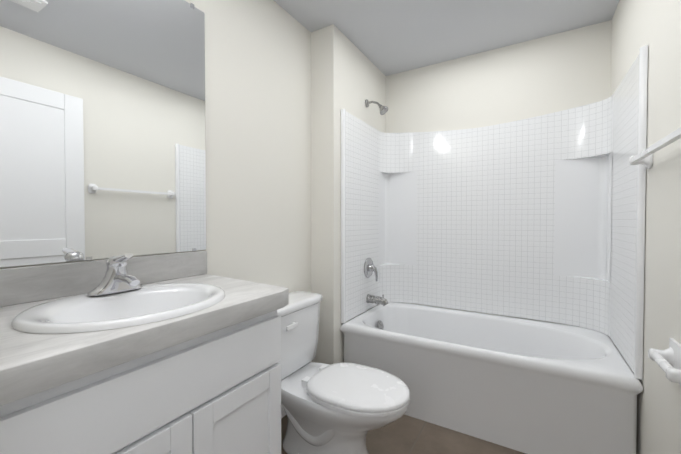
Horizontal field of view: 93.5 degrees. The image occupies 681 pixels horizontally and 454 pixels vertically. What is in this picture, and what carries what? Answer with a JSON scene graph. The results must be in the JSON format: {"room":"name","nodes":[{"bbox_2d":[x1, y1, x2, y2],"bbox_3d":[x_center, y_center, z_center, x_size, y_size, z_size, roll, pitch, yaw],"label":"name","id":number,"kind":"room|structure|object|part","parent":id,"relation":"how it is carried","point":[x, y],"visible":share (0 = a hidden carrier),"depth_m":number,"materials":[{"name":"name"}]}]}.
{"room":"bathroom","nodes":[
{"label":"bathroom","id":0,"kind":"room"},
{"bbox_2d":[0,0,311,361],"bbox_3d":[-0.454,-0.078,1.854,0.120,2.440,2.760,1,1,31],"label":"wall","id":1,"kind":"structure","parent":0,"point":[258,127],"depth_m":1.74,"materials":[{"name":"white paint"}]},
{"bbox_2d":[0,0,205,266],"bbox_3d":[-0.826,-0.426,1.096,0.008,1.074,0.828,1,1,31],"label":"mirror","id":2,"kind":"object","parent":1,"relation":"attached to","point":[102,131],"visible":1,"depth_m":1.10,"materials":[{"name":"clear glass"}]},
{"bbox_2d":[0,251,206,306],"bbox_3d":[-0.823,0.166,1.098,0.019,0.104,0.829,1,1,31],"label":"backsplash","id":3,"kind":"structure","parent":1,"relation":"attached to","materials":[{"name":"laminate"}]},
{"bbox_2d":[281,404,285,418],"bbox_3d":[-0.423,1.101,1.795,0.012,0.085,0.904,1,1,31],"label":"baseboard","id":4,"kind":"structure","parent":1,"relation":"attached to","point":[283,413],"depth_m":1.91,"materials":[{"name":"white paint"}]},
{"bbox_2d":[311,24,385,364],"bbox_3d":[0.130,-0.090,2.542,0.178,2.440,0.980,1,1,31],"label":"wall","id":5,"kind":"structure","parent":0,"point":[348,75],"depth_m":2.13,"materials":[{"name":"white paint"}]},
{"bbox_2d":[365,99,387,114],"bbox_3d":[0.278,-0.914,2.428,0.175,0.138,0.074,1,1,31],"label":"shower head","id":6,"kind":"object","parent":5,"relation":"attached to","point":[383,110],"visible":0.98,"depth_m":2.41},
{"bbox_2d":[281,414,525,453],"bbox_3d":[-0.076,1.192,0.731,1.942,0.060,4.340,1,1,31],"label":"floor","id":7,"kind":"structure","parent":0,"point":[405,434],"depth_m":1.71,"materials":[{"name":"tile"}]},
{"bbox_2d":[0,251,288,453],"bbox_3d":[-0.595,0.620,0.970,0.550,1.076,0.829,1,1,31],"label":"bathroom vanity","id":8,"kind":"object","parent":7,"relation":"on","point":[177,353],"visible":1,"depth_m":0.82,"materials":[{"name":"white paint"}]},
{"bbox_2d":[88,254,141,295],"bbox_3d":[-0.670,0.142,0.989,0.142,0.122,0.152,1,1,31],"label":"faucet","id":9,"kind":"object","parent":8,"relation":"on","point":[116,281],"depth_m":0.98,"materials":[{"name":"silver metal"}]},
{"bbox_2d":[11,283,224,333],"bbox_3d":[-0.585,0.280,0.919,0.440,0.152,0.504,1,1,31],"label":"sink","id":10,"kind":"object","parent":8,"relation":"in","point":[121,310],"depth_m":0.89,"materials":[{"name":"white ceramic"}]},
{"bbox_3d":[-0.397,0.392,0.814,0.019,0.156,0.714,1,1,31],"label":"drawer","id":11,"kind":"part","parent":8,"relation":"part of","materials":[{"name":"white paint"}]},
{"bbox_3d":[-0.485,0.766,0.674,0.019,0.560,0.373,1,1,31],"label":"door","id":12,"kind":"part","parent":8,"relation":"part of","materials":[{"name":"white paint"}]},
{"bbox_3d":[-0.301,0.760,0.982,0.019,0.560,0.337,1,1,31],"label":"door","id":13,"kind":"part","parent":8,"relation":"part of","materials":[{"name":"white paint"}]},
{"bbox_2d":[277,291,409,453],"bbox_3d":[-0.057,0.774,1.608,0.820,0.745,0.510,1,1,31],"label":"toilet","id":14,"kind":"object","parent":7,"relation":"on","point":[340,408],"visible":0.92,"depth_m":1.52,"materials":[{"name":"white ceramic"}]},
{"bbox_3d":[-0.252,0.506,1.635,0.024,0.026,0.083,1,1,31],"label":"lever","id":15,"kind":"part","parent":14,"relation":"part of","materials":[{"name":"white plastic"}]},
{"bbox_3d":[-0.314,0.613,1.759,0.206,0.338,0.490,1,1,31],"label":"tank","id":16,"kind":"part","parent":14,"relation":"part of","materials":[{"name":"white ceramic"}]},
{"bbox_3d":[-0.313,0.421,1.755,0.223,0.044,0.510,1,1,31],"label":"lid","id":17,"kind":"part","parent":14,"relation":"part of","materials":[{"name":"white ceramic"}]},
{"bbox_3d":[0.077,0.759,1.529,0.510,0.052,0.378,1,1,31],"label":"seat","id":18,"kind":"part","parent":14,"relation":"part of","materials":[{"name":"white plastic"}]},
{"bbox_2d":[340,45,647,453],"bbox_3d":[0.850,0.166,2.093,1.518,1.944,0.776,1,1,31],"label":"bathtub","id":19,"kind":"object","parent":7,"relation":"on","point":[542,218],"visible":0.98,"depth_m":2.14,"materials":[{"name":"white plastic"}]},
{"bbox_3d":[0.023,-0.070,2.161,0.023,1.436,0.038,1,1,31],"label":"surround trim","id":20,"kind":"part","parent":19,"relation":"part of","materials":[{"name":"white plastic"}]},
{"bbox_3d":[0.287,0.556,2.448,0.168,0.088,0.072,1,1,31],"label":"spout","id":21,"kind":"part","parent":19,"relation":"part of","materials":[{"name":"silver metal"}]},
{"bbox_3d":[1.307,-0.056,1.396,0.023,1.436,0.038,1,1,31],"label":"surround trim","id":22,"kind":"part","parent":19,"relation":"part of","materials":[{"name":"white plastic"}]},
{"bbox_2d":[274,0,618,75],"bbox_3d":[-0.076,-1.308,0.687,1.942,0.060,4.340,1,1,31],"label":"ceiling","id":23,"kind":"structure","parent":0,"point":[388,37],"depth_m":2.04,"materials":[{"name":"white paint"}]},
{"bbox_2d":[386,20,611,325],"bbox_3d":[1.132,-0.088,2.445,1.644,2.440,0.120,1,1,31],"label":"wall","id":24,"kind":"structure","parent":0,"point":[562,71],"depth_m":2.32,"materials":[{"name":"white paint"}]},
{"bbox_2d":[611,0,680,453],"bbox_3d":[1.080,-0.061,0.870,0.120,2.440,2.640,1,1,31],"label":"wall","id":25,"kind":"structure","parent":0,"point":[653,25],"depth_m":1.23,"materials":[{"name":"white paint"}]},
{"bbox_2d":[629,127,680,168],"bbox_3d":[1.091,-0.276,1.069,0.065,0.076,0.686,1,1,31],"label":"towel rail","id":26,"kind":"object","parent":25,"relation":"attached to","point":[645,157],"visible":1,"depth_m":1.15,"materials":[{"name":"white plastic"}]},
{"bbox_2d":[648,338,680,385],"bbox_3d":[1.055,0.442,1.021,0.065,0.120,0.226,1,1,31],"label":"paper holder","id":27,"kind":"object","parent":25,"relation":"attached to","point":[668,361],"visible":1,"depth_m":1.04,"materials":[{"name":"white ceramic"}]}
]}

